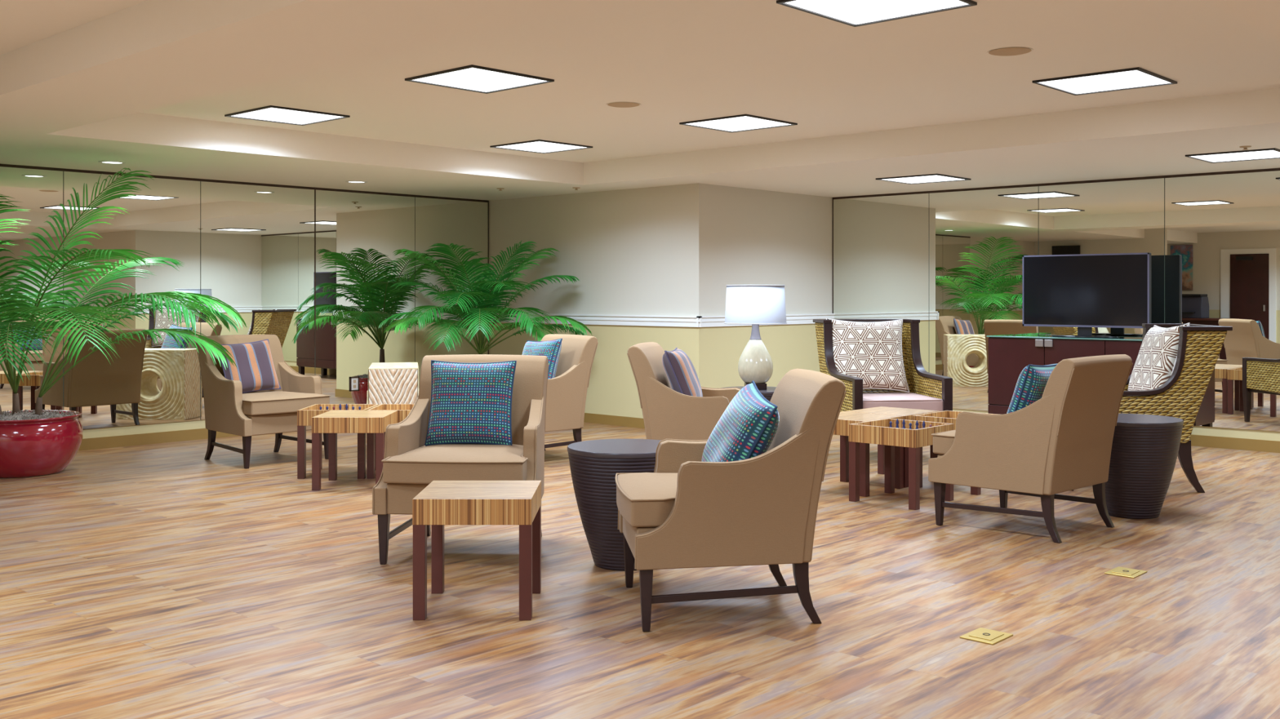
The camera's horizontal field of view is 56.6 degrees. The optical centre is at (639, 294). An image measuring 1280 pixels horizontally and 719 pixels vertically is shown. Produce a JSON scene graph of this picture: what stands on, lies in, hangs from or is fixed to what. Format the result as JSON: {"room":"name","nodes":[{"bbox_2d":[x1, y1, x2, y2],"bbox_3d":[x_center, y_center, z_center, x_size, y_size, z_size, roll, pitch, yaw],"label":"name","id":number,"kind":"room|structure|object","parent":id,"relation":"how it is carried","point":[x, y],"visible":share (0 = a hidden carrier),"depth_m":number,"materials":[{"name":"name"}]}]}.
{"room":"lounge","nodes":[
{"label":"lounge","id":0,"kind":"room"},
{"bbox_2d":[82,419,205,439],"bbox_3d":[-4.911,0.025,9.733,0.120,2.550,9.405,0,0,43],"label":"wall","id":1,"kind":"structure","parent":0,"point":[193,424],"depth_m":10.30,"materials":[{"name":"paint"}]},
{"bbox_2d":[0,166,62,411],"bbox_3d":[-5.160,0.047,9.366,0.006,2.156,1.183,0,0,43],"label":"mirror panel","id":2,"kind":"object","parent":1,"relation":"attached to","point":[28,197],"visible":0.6,"depth_m":9.62,"materials":[{"name":"clear glass"}]},
{"bbox_2d":[62,171,200,419],"bbox_3d":[-3.960,0.044,10.668,0.004,2.162,6.710,0,0,43],"label":"trim","id":3,"kind":"structure","parent":1,"relation":"attached to","point":[63,171],"depth_m":10.68,"materials":[{"name":"metal"}]},
{"bbox_2d":[63,171,199,429],"bbox_3d":[-4.352,0.047,10.238,0.006,2.156,1.183,0,0,43],"label":"mirror panel","id":4,"kind":"object","parent":1,"relation":"attached to","point":[148,383],"visible":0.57,"depth_m":10.26,"materials":[{"name":"clear glass"}]},
{"bbox_2d":[78,428,237,450],"bbox_3d":[-4.863,1.252,9.688,0.012,0.096,9.405,0,0,43],"label":"baseboard","id":5,"kind":"structure","parent":1,"relation":"attached to","point":[95,443],"depth_m":10.31,"materials":[{"name":"beige wood"}]},
{"bbox_2d":[0,163,488,202],"bbox_3d":[-3.954,-1.030,10.663,0.012,0.022,6.710,0,0,43],"label":"trim","id":6,"kind":"structure","parent":1,"relation":"attached to","point":[1,165],"depth_m":10.94,"materials":[{"name":"brown metal"}]},
{"bbox_2d":[200,181,315,419],"bbox_3d":[-3.551,0.047,11.103,0.006,2.156,1.162,0,0,43],"label":"mirror panel","id":7,"kind":"object","parent":1,"relation":"attached to","point":[257,242],"visible":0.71,"depth_m":11.12,"materials":[{"name":"clear glass"}]},
{"bbox_2d":[314,189,315,346],"bbox_3d":[-3.152,-0.261,11.530,0.010,1.521,0.010,0,0,43],"label":"trim","id":8,"kind":"structure","parent":1,"relation":"attached to","point":[314,189],"depth_m":11.53,"materials":[{"name":"brown metal"}]},
{"bbox_2d":[315,189,414,404],"bbox_3d":[-2.751,0.047,11.966,0.006,2.156,1.179,0,0,43],"label":"mirror panel","id":9,"kind":"object","parent":1,"relation":"attached to","point":[357,234],"visible":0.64,"depth_m":11.90,"materials":[{"name":"clear glass"}]},
{"bbox_2d":[349,376,359,391],"bbox_3d":[-2.846,0.890,11.851,0.012,0.144,0.104,0,0,43],"label":"wall outlet","id":10,"kind":"object","parent":9,"relation":"attached to","point":[353,381],"visible":1,"depth_m":11.85,"materials":[{"name":"white plastic"}]},
{"bbox_2d":[414,196,488,386],"bbox_3d":[-2.014,0.047,12.762,0.006,2.156,0.979,0,0,43],"label":"mirror panel","id":11,"kind":"object","parent":1,"relation":"attached to","point":[444,221],"visible":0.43,"depth_m":12.65,"materials":[{"name":"clear glass"}]},
{"bbox_2d":[0,422,1279,718],"bbox_3d":[0.838,1.350,3.995,16.600,0.100,15.000,0,0,43],"label":"floor","id":12,"kind":"structure","parent":0,"point":[166,580],"depth_m":4.89,"materials":[{"name":"brown wood"}]},
{"bbox_2d":[0,168,246,478],"bbox_3d":[-4.329,0.191,8.444,2.986,2.218,2.088,0,0,-32],"label":"potted palm","id":13,"kind":"object","parent":12,"relation":"on","point":[38,442],"visible":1,"depth_m":8.50,"materials":[{"name":"green plant"}]},
{"bbox_2d":[0,409,83,478],"bbox_3d":[-4.507,1.089,8.673,0.803,0.422,0.803,0,0,43],"label":"pot","id":14,"kind":"object","parent":13,"relation":"attached to","point":[33,443],"depth_m":8.43,"materials":[{"name":"red ceramic"}]},
{"bbox_2d":[195,334,330,469],"bbox_3d":[-2.975,0.813,9.376,0.898,0.974,0.789,0,0,42],"label":"armchair","id":15,"kind":"object","parent":12,"relation":"on","point":[228,410],"visible":0.8,"depth_m":9.17,"materials":[{"name":"beige fabric"}]},
{"bbox_2d":[216,338,281,393],"bbox_3d":[-3.098,0.576,9.411,0.218,0.432,0.488,0,0,39],"label":"throw pillow","id":16,"kind":"object","parent":15,"relation":"on","point":[255,370],"visible":0.84,"depth_m":9.37,"materials":[{"name":"fabric"}]},
{"bbox_2d":[242,391,329,415],"bbox_3d":[-2.886,0.838,9.299,0.647,0.129,0.676,0,0,42],"label":"seat cushion","id":17,"kind":"object","parent":15,"relation":"on","point":[256,402],"depth_m":9.07,"materials":[{"name":"beige fabric"}]},
{"bbox_2d":[297,404,379,479],"bbox_3d":[-2.180,1.058,8.617,0.475,0.485,0.475,0,0,0],"label":"table","id":18,"kind":"object","parent":12,"relation":"on","point":[304,415],"visible":0.51,"depth_m":8.38,"materials":[{"name":"brown wood"}]},
{"bbox_2d":[297,404,379,426],"bbox_3d":[-2.180,0.870,8.617,0.475,0.110,0.475,0,0,0],"label":"tabletop","id":19,"kind":"object","parent":18,"relation":"on","point":[304,415],"depth_m":8.39,"materials":[{"name":"brown wood"}]},
{"bbox_2d":[311,410,397,490],"bbox_3d":[-1.942,1.058,8.124,0.475,0.485,0.475,0,0,0],"label":"square table","id":20,"kind":"object","parent":12,"relation":"on","point":[332,423],"visible":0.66,"depth_m":7.89,"materials":[{"name":"brown wood"}]},
{"bbox_2d":[366,404,413,479],"bbox_3d":[-1.692,1.058,8.621,0.475,0.485,0.475,0,0,0],"label":"table","id":21,"kind":"object","parent":12,"relation":"on","point":[403,410],"visible":0.2,"depth_m":8.38,"materials":[{"name":"brown wood"}]},
{"bbox_2d":[366,404,413,422],"bbox_3d":[-1.692,0.870,8.621,0.475,0.110,0.475,0,0,0],"label":"tabletop","id":22,"kind":"object","parent":21,"relation":"on","point":[403,411],"depth_m":8.77,"materials":[{"name":"brown wood"}]},
{"bbox_2d":[366,362,418,404],"bbox_3d":[-2.005,0.937,9.696,0.431,0.726,0.762,0,0,-11],"label":"table","id":23,"kind":"object","parent":12,"relation":"on","point":[388,383],"visible":0.36,"depth_m":9.33,"materials":[{"name":"white wood"}]},
{"bbox_2d":[372,354,548,564],"bbox_3d":[-0.863,0.813,6.072,0.789,0.974,0.898,0,0,4],"label":"armchair","id":24,"kind":"object","parent":12,"relation":"on","point":[409,466],"visible":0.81,"depth_m":5.84,"materials":[{"name":"beige fabric"}]},
{"bbox_2d":[382,444,526,484],"bbox_3d":[-0.873,0.838,5.955,0.676,0.129,0.647,0,0,4],"label":"seat cushion","id":25,"kind":"object","parent":24,"relation":"on","point":[405,464],"depth_m":5.66,"materials":[{"name":"beige fabric"}]},
{"bbox_2d":[424,360,516,446],"bbox_3d":[-0.882,0.566,6.205,0.460,0.438,0.218,0,0,3],"label":"throw pillow","id":26,"kind":"object","parent":24,"relation":"on","point":[471,403],"visible":0.99,"depth_m":6.14,"materials":[{"name":"teal fabric"}]},
{"bbox_2d":[412,480,541,620],"bbox_3d":[-0.670,1.058,4.976,0.475,0.485,0.475,0,0,0],"label":"square table","id":27,"kind":"object","parent":12,"relation":"on","point":[440,504],"visible":1,"depth_m":4.74,"materials":[{"name":"brown wood"}]},
{"bbox_2d":[378,240,591,354],"bbox_3d":[-1.590,0.388,11.771,1.817,1.823,1.792,0,0,43],"label":"potted palm","id":28,"kind":"object","parent":12,"relation":"on","point":[489,308],"visible":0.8,"depth_m":11.65,"materials":[{"name":"green plant"}]},
{"bbox_2d":[541,333,598,450],"bbox_3d":[-0.881,0.813,9.477,0.898,0.974,0.789,0,0,-37],"label":"armchair","id":29,"kind":"object","parent":12,"relation":"on","point":[566,393],"visible":0.26,"depth_m":9.35,"materials":[{"name":"beige fabric"}]},
{"bbox_2d":[522,338,562,379],"bbox_3d":[-0.814,0.571,9.500,0.229,0.450,0.476,0,0,-43],"label":"throw pillow","id":30,"kind":"object","parent":29,"relation":"on","point":[550,348],"visible":0.37,"depth_m":9.39,"materials":[{"name":"teal fabric"}]},
{"bbox_2d":[567,439,662,571],"bbox_3d":[-0.068,1.015,5.740,0.568,0.570,0.568,0,0,43],"label":"table","id":31,"kind":"object","parent":12,"relation":"on","point":[594,464],"visible":0.57,"depth_m":5.55,"materials":[{"name":"wicker"}]},
{"bbox_2d":[626,342,740,439],"bbox_3d":[0.407,0.813,7.945,0.898,0.974,0.789,0,0,12],"label":"armchair","id":32,"kind":"object","parent":12,"relation":"on","point":[668,413],"visible":0.52,"depth_m":7.65,"materials":[{"name":"beige fabric"}]},
{"bbox_2d":[662,347,702,396],"bbox_3d":[0.286,0.566,7.906,0.240,0.407,0.438,0,0,12],"label":"throw pillow","id":33,"kind":"object","parent":32,"relation":"on","point":[680,371],"visible":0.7,"depth_m":7.73,"materials":[{"name":"fabric"}]},
{"bbox_2d":[615,368,846,632],"bbox_3d":[0.350,0.813,4.975,0.898,0.974,0.789,0,0,-6],"label":"armchair","id":34,"kind":"object","parent":12,"relation":"on","point":[689,512],"visible":0.96,"depth_m":4.64,"materials":[{"name":"beige fabric"}]},
{"bbox_2d":[616,472,677,527],"bbox_3d":[0.233,0.838,4.960,0.647,0.129,0.676,0,0,-6],"label":"seat cushion","id":35,"kind":"object","parent":34,"relation":"on","point":[644,500],"depth_m":4.68,"materials":[{"name":"beige fabric"}]},
{"bbox_2d":[701,380,779,462],"bbox_3d":[0.414,0.615,4.959,0.279,0.482,0.528,0,0,-5],"label":"throw pillow","id":36,"kind":"object","parent":34,"relation":"on","point":[746,429],"visible":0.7,"depth_m":4.79,"materials":[{"name":"teal fabric"}]},
{"bbox_2d":[720,386,776,401],"bbox_3d":[0.894,1.015,9.200,0.568,0.570,0.568,0,0,43],"label":"table","id":37,"kind":"object","parent":12,"relation":"on","point":[767,393],"visible":0.06,"depth_m":8.98,"materials":[{"name":"wood"}]},
{"bbox_2d":[724,284,786,389],"bbox_3d":[0.894,0.327,9.200,0.485,0.804,0.485,0,0,19],"label":"table lamp","id":38,"kind":"object","parent":37,"relation":"on","point":[755,305],"visible":1,"depth_m":9.05,"materials":[{"name":"white ceramic"}]},
{"bbox_2d":[832,411,903,497],"bbox_3d":[1.436,1.058,7.966,0.475,0.485,0.475,0,0,43],"label":"square table","id":39,"kind":"object","parent":12,"relation":"on","point":[845,419],"visible":0.4,"depth_m":7.94,"materials":[{"name":"brown wood"}]},
{"bbox_2d":[813,319,952,412],"bbox_3d":[1.954,0.754,9.646,0.833,1.092,1.045,0,0,-8],"label":"chair","id":40,"kind":"object","parent":12,"relation":"on","point":[927,391],"visible":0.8,"depth_m":9.66,"materials":[{"name":"beige wicker"}]},
{"bbox_2d":[826,318,909,392],"bbox_3d":[1.881,0.500,9.831,0.685,0.611,0.297,0,0,-10],"label":"throw pillow","id":41,"kind":"object","parent":40,"relation":"on","point":[870,352],"visible":0.91,"depth_m":9.75,"materials":[{"name":"fabric"}]},
{"bbox_2d":[862,392,943,411],"bbox_3d":[1.975,0.868,9.501,0.660,0.111,0.718,0,0,-8],"label":"seat cushion","id":42,"kind":"object","parent":40,"relation":"on","point":[920,401],"depth_m":9.19,"materials":[{"name":"fabric"}]},
{"bbox_2d":[847,406,939,488],"bbox_3d":[1.769,1.058,8.326,0.475,0.485,0.475,0,0,43],"label":"square table","id":43,"kind":"object","parent":12,"relation":"on","point":[908,414],"visible":0.2,"depth_m":8.32,"materials":[{"name":"brown wood"}]},
{"bbox_2d":[848,418,954,510],"bbox_3d":[1.649,1.058,7.497,0.475,0.485,0.475,0,0,43],"label":"table","id":44,"kind":"object","parent":12,"relation":"on","point":[878,432],"visible":0.86,"depth_m":7.41,"materials":[{"name":"brown wood"}]},
{"bbox_2d":[895,418,898,428],"bbox_3d":[1.668,0.840,7.704,0.030,0.070,0.030,0,0,43],"label":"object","id":45,"kind":"object","parent":44,"relation":"on","point":[896,421],"visible":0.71,"depth_m":7.70,"materials":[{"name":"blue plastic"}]},
{"bbox_2d":[848,418,954,448],"bbox_3d":[1.649,0.870,7.497,0.475,0.110,0.475,0,0,43],"label":"tray","id":46,"kind":"object","parent":44,"relation":"on","point":[878,432],"depth_m":7.35,"materials":[{"name":"brown wood"}]},
{"bbox_2d":[902,419,905,428],"bbox_3d":[1.703,0.840,7.671,0.030,0.070,0.030,0,0,43],"label":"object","id":47,"kind":"object","parent":44,"relation":"on","point":[903,422],"visible":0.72,"depth_m":7.66,"materials":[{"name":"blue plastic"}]},
{"bbox_2d":[915,420,918,429],"bbox_3d":[1.773,0.840,7.606,0.030,0.070,0.030,0,0,43],"label":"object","id":48,"kind":"object","parent":44,"relation":"on","point":[917,421],"visible":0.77,"depth_m":7.60,"materials":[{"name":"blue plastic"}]},
{"bbox_2d":[912,410,998,495],"bbox_3d":[2.173,1.058,8.033,0.475,0.485,0.475,0,0,43],"label":"table","id":49,"kind":"object","parent":12,"relation":"on","point":[945,416],"visible":0.23,"depth_m":8.00,"materials":[{"name":"brown wood"}]},
{"bbox_2d":[912,410,998,430],"bbox_3d":[2.173,0.870,8.033,0.475,0.110,0.475,0,0,43],"label":"tray","id":50,"kind":"object","parent":49,"relation":"on","point":[945,416],"depth_m":8.01,"materials":[{"name":"brown wood"}]},
{"bbox_2d":[960,627,1013,644],"bbox_3d":[1.315,1.295,4.513,0.136,0.010,0.168,0,0,43],"label":"floor outlet","id":51,"kind":"object","parent":12,"relation":"on","point":[981,635],"visible":1,"depth_m":4.49,"materials":[{"name":"gold metal"}]},
{"bbox_2d":[928,354,1133,543],"bbox_3d":[2.189,0.813,6.669,0.789,0.974,0.898,0,0,-43],"label":"armchair","id":52,"kind":"object","parent":12,"relation":"on","point":[1061,442],"visible":0.99,"depth_m":6.39,"materials":[{"name":"beige fabric"}]},
{"bbox_2d":[933,430,955,454],"bbox_3d":[2.110,0.838,6.756,0.676,0.129,0.647,0,0,-43],"label":"seat cushion","id":53,"kind":"object","parent":52,"relation":"on","point":[943,442],"depth_m":6.70,"materials":[{"name":"beige fabric"}]},
{"bbox_2d":[1006,363,1057,413],"bbox_3d":[2.199,0.586,6.589,0.448,0.421,0.235,0,0,-43],"label":"throw pillow","id":54,"kind":"object","parent":52,"relation":"on","point":[1032,381],"visible":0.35,"depth_m":6.43,"materials":[{"name":"teal fabric"}]},
{"bbox_2d":[986,334,1142,414],"bbox_3d":[3.951,0.838,10.527,1.630,0.925,0.545,0,0,43],"label":"media cabinet","id":55,"kind":"object","parent":12,"relation":"on","point":[1008,355],"visible":0.3,"depth_m":10.64,"materials":[{"name":"brown wood"}]},
{"bbox_2d":[1022,252,1151,337],"bbox_3d":[3.917,0.009,10.473,1.126,0.731,0.260,0,0,43],"label":"television","id":56,"kind":"object","parent":55,"relation":"on","point":[1082,291],"visible":0.93,"depth_m":10.44,"materials":[{"name":"black plastic"}]},
{"bbox_2d":[1104,567,1146,578],"bbox_3d":[2.267,1.295,5.547,0.136,0.010,0.168,0,0,43],"label":"floor outlet","id":57,"kind":"object","parent":12,"relation":"on","point":[1117,571],"visible":1,"depth_m":5.52,"materials":[{"name":"gold metal"}]},
{"bbox_2d":[1105,413,1183,519],"bbox_3d":[2.904,1.015,7.030,0.568,0.570,0.568,0,0,43],"label":"table","id":58,"kind":"object","parent":12,"relation":"on","point":[1144,451],"visible":0.64,"depth_m":6.83,"materials":[{"name":"wicker"}]},
{"bbox_2d":[1072,323,1232,493],"bbox_3d":[3.383,0.754,8.208,1.045,1.092,0.833,0,0,6],"label":"chair","id":59,"kind":"object","parent":12,"relation":"on","point":[1199,348],"visible":0.43,"depth_m":7.79,"materials":[{"name":"beige wicker"}]},
{"bbox_2d":[1128,322,1190,391],"bbox_3d":[3.561,0.500,8.170,0.296,0.633,0.687,0,0,2],"label":"throw pillow","id":60,"kind":"object","parent":59,"relation":"on","point":[1156,360],"visible":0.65,"depth_m":8.01,"materials":[{"name":"fabric"}]},
{"bbox_2d":[0,0,1279,163],"bbox_3d":[0.838,-1.300,3.995,16.600,0.100,15.000,0,0,43],"label":"ceiling","id":61,"kind":"structure","parent":0,"point":[682,60],"depth_m":6.58,"materials":[{"name":"paint"}]},
{"bbox_2d":[224,105,350,125],"bbox_3d":[-2.453,-1.244,8.270,0.610,0.012,0.610,0,0,43],"label":"recessed light","id":62,"kind":"object","parent":61,"relation":"in","point":[273,113],"visible":1,"depth_m":8.25,"materials":[{"name":"white plastic"}]},
{"bbox_2d":[233,107,341,124],"bbox_3d":[-2.453,-1.247,8.270,0.574,0.006,0.574,0,0,43],"label":"diffuser","id":63,"kind":"object","parent":62,"relation":"attached to","point":[281,115],"depth_m":8.25,"materials":[{"name":"white plastic"}]},
{"bbox_2d":[404,64,554,93],"bbox_3d":[-0.928,-1.244,6.885,0.610,0.012,0.610,0,0,43],"label":"recessed light","id":64,"kind":"object","parent":61,"relation":"in","point":[472,77],"visible":1,"depth_m":6.87,"materials":[{"name":"white plastic"}]},
{"bbox_2d":[489,139,592,153],"bbox_3d":[-0.828,-1.244,9.995,0.610,0.012,0.610,0,0,43],"label":"recessed light","id":65,"kind":"object","parent":61,"relation":"in","point":[540,146],"visible":1,"depth_m":9.98,"materials":[{"name":"white plastic"}]},
{"bbox_2d":[606,101,640,107],"bbox_3d":[-0.107,-1.246,7.801,0.230,0.007,0.230,0,0,43],"label":"ceiling speaker","id":66,"kind":"object","parent":61,"relation":"attached to","point":[619,104],"visible":1,"depth_m":7.78,"materials":[{"name":"paint"}]},
{"bbox_2d":[679,114,797,132],"bbox_3d":[0.717,-1.244,8.646,0.610,0.012,0.610,0,0,43],"label":"recessed light","id":67,"kind":"object","parent":61,"relation":"in","point":[741,122],"visible":1,"depth_m":8.64,"materials":[{"name":"white plastic"}]},
{"bbox_2d":[776,0,977,26],"bbox_3d":[1.009,-1.244,5.063,0.610,0.012,0.610,0,0,43],"label":"recessed light","id":68,"kind":"object","parent":61,"relation":"in","point":[855,13],"visible":1,"depth_m":5.15,"materials":[{"name":"white plastic"}]},
{"bbox_2d":[986,46,1033,56],"bbox_3d":[1.897,-1.246,6.094,0.230,0.007,0.230,0,0,43],"label":"ceiling speaker","id":69,"kind":"object","parent":61,"relation":"attached to","point":[1009,51],"visible":1,"depth_m":6.08,"materials":[{"name":"paint"}]},
{"bbox_2d":[1031,66,1177,95],"bbox_3d":[2.720,-1.244,6.954,0.610,0.012,0.610,0,0,43],"label":"recessed light","id":70,"kind":"object","parent":61,"relation":"in","point":[1137,77],"visible":1,"depth_m":6.93,"materials":[{"name":"white plastic"}]},
{"bbox_2d":[0,0,1279,200],"bbox_3d":[0.838,-1.145,3.995,16.400,0.209,14.800,0,0,43],"label":"ceiling","id":71,"kind":"structure","parent":0,"point":[73,98],"depth_m":8.17,"materials":[{"name":"paint"}]},
{"bbox_2d":[97,160,125,164],"bbox_3d":[-4.135,-1.037,9.310,0.200,0.008,0.200,0,0,43],"label":"recessed light","id":72,"kind":"object","parent":71,"relation":"in","point":[101,162],"visible":1,"depth_m":9.29,"materials":[{"name":"white plastic"}]},
{"bbox_2d":[345,180,367,182],"bbox_3d":[-2.604,-1.037,10.918,0.200,0.008,0.200,0,0,43],"label":"recessed light","id":73,"kind":"object","parent":71,"relation":"in","point":[348,181],"visible":1,"depth_m":10.89,"materials":[{"name":"white plastic"}]},
{"bbox_2d":[875,173,970,184],"bbox_3d":[2.537,-1.035,10.641,0.610,0.012,0.610,0,0,43],"label":"recessed light","id":74,"kind":"object","parent":71,"relation":"in","point":[930,178],"visible":1,"depth_m":10.64,"materials":[{"name":"white plastic"}]},
{"bbox_2d":[884,175,962,183],"bbox_3d":[2.537,-1.038,10.641,0.574,0.006,0.574,0,0,43],"label":"diffuser","id":75,"kind":"object","parent":74,"relation":"attached to","point":[908,179],"depth_m":10.64,"materials":[{"name":"white plastic"}]},
{"bbox_2d":[1185,147,1279,163],"bbox_3d":[4.487,-1.035,8.861,0.610,0.012,0.610,0,0,43],"label":"recessed light","id":76,"kind":"object","parent":71,"relation":"in","point":[1264,153],"visible":1,"depth_m":8.84,"materials":[{"name":"white plastic"}]},
{"bbox_2d":[1191,150,1279,161],"bbox_3d":[4.487,-1.038,8.861,0.574,0.006,0.574,0,0,43],"label":"diffuser","id":77,"kind":"object","parent":76,"relation":"attached to","point":[1242,155],"depth_m":8.89,"materials":[{"name":"white plastic"}]},
{"bbox_2d":[1239,145,1251,150],"bbox_3d":[4.245,-1.029,8.335,0.076,0.024,0.076,0,0,43],"label":"sprinkler head","id":78,"kind":"object","parent":71,"relation":"attached to","point":[1245,147],"visible":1,"depth_m":8.33},
{"bbox_2d":[488,182,832,418],"bbox_3d":[0.193,0.025,13.015,3.148,2.550,2.348,0,0,43],"label":"wall","id":79,"kind":"structure","parent":0,"point":[669,250],"depth_m":11.85,"materials":[{"name":"paint"}]},
{"bbox_2d":[488,202,488,354],"bbox_3d":[-1.676,0.052,13.124,0.010,2.146,0.006,0,0,43],"label":"trim","id":80,"kind":"structure","parent":79,"relation":"attached to","point":[488,202],"depth_m":13.12,"materials":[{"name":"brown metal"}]},
{"bbox_2d":[489,313,702,327],"bbox_3d":[-0.560,0.251,12.089,3.062,0.102,0.034,0,0,43],"label":"trim","id":81,"kind":"structure","parent":79,"relation":"attached to","point":[588,319],"depth_m":11.68,"materials":[{"name":"white paint"}]},
{"bbox_2d":[583,413,644,428],"bbox_3d":[-0.560,1.252,12.104,3.016,0.096,0.012,0,0,43],"label":"baseboard","id":82,"kind":"structure","parent":79,"relation":"attached to","point":[615,420],"depth_m":11.81,"materials":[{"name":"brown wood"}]},
{"bbox_2d":[696,313,835,327],"bbox_3d":[1.308,0.251,11.877,0.034,0.102,2.262,0,0,43],"label":"trim","id":83,"kind":"structure","parent":79,"relation":"attached to","point":[707,321],"depth_m":12.09,"materials":[{"name":"white paint"}]},
{"bbox_2d":[952,408,1279,441],"bbox_3d":[4.221,0.025,10.802,5.769,2.550,0.120,0,0,43],"label":"wall","id":84,"kind":"structure","parent":0,"point":[1197,430],"depth_m":10.01,"materials":[{"name":"paint"}]},
{"bbox_2d":[832,199,833,313],"bbox_3d":[2.064,0.052,12.707,0.006,2.146,0.010,0,0,43],"label":"trim","id":85,"kind":"structure","parent":84,"relation":"attached to","point":[833,199],"depth_m":12.70,"materials":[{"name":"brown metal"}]},
{"bbox_2d":[833,193,928,372],"bbox_3d":[2.484,0.047,12.319,1.135,2.156,0.006,0,0,43],"label":"mirror panel","id":86,"kind":"object","parent":84,"relation":"attached to","point":[881,244],"visible":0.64,"depth_m":12.29,"materials":[{"name":"clear glass"}]},
{"bbox_2d":[928,186,1038,410],"bbox_3d":[3.322,0.047,11.543,1.137,2.156,0.006,0,0,43],"label":"mirror panel","id":87,"kind":"object","parent":84,"relation":"attached to","point":[979,240],"visible":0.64,"depth_m":11.60,"materials":[{"name":"clear glass"}]},
{"bbox_2d":[1038,186,1039,334],"bbox_3d":[4.180,0.044,10.755,5.765,2.162,0.004,0,0,43],"label":"trim","id":88,"kind":"structure","parent":84,"relation":"attached to","point":[1038,186],"depth_m":11.16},
{"bbox_2d":[832,168,1279,199],"bbox_3d":[4.175,-1.030,10.750,5.765,0.022,0.012,0,0,43],"label":"trim","id":89,"kind":"structure","parent":84,"relation":"attached to","point":[1268,169],"depth_m":10.94,"materials":[{"name":"brown metal"}]},
{"bbox_2d":[1039,177,1164,337],"bbox_3d":[4.161,0.047,10.766,1.139,2.156,0.006,0,0,43],"label":"mirror panel","id":90,"kind":"object","parent":84,"relation":"attached to","point":[1122,216],"visible":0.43,"depth_m":10.71,"materials":[{"name":"clear glass"}]},
{"bbox_2d":[1164,170,1279,431],"bbox_3d":[5.000,0.047,9.989,1.135,2.156,0.006,0,0,43],"label":"mirror panel","id":91,"kind":"object","parent":84,"relation":"attached to","point":[1222,232],"visible":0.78,"depth_m":9.99,"materials":[{"name":"clear glass"}]},
{"bbox_2d":[1189,434,1279,453],"bbox_3d":[4.176,1.252,10.754,5.745,0.096,0.012,0,0,43],"label":"baseboard","id":92,"kind":"structure","parent":84,"relation":"attached to","point":[1255,445],"depth_m":9.98,"materials":[{"name":"beige wood"}]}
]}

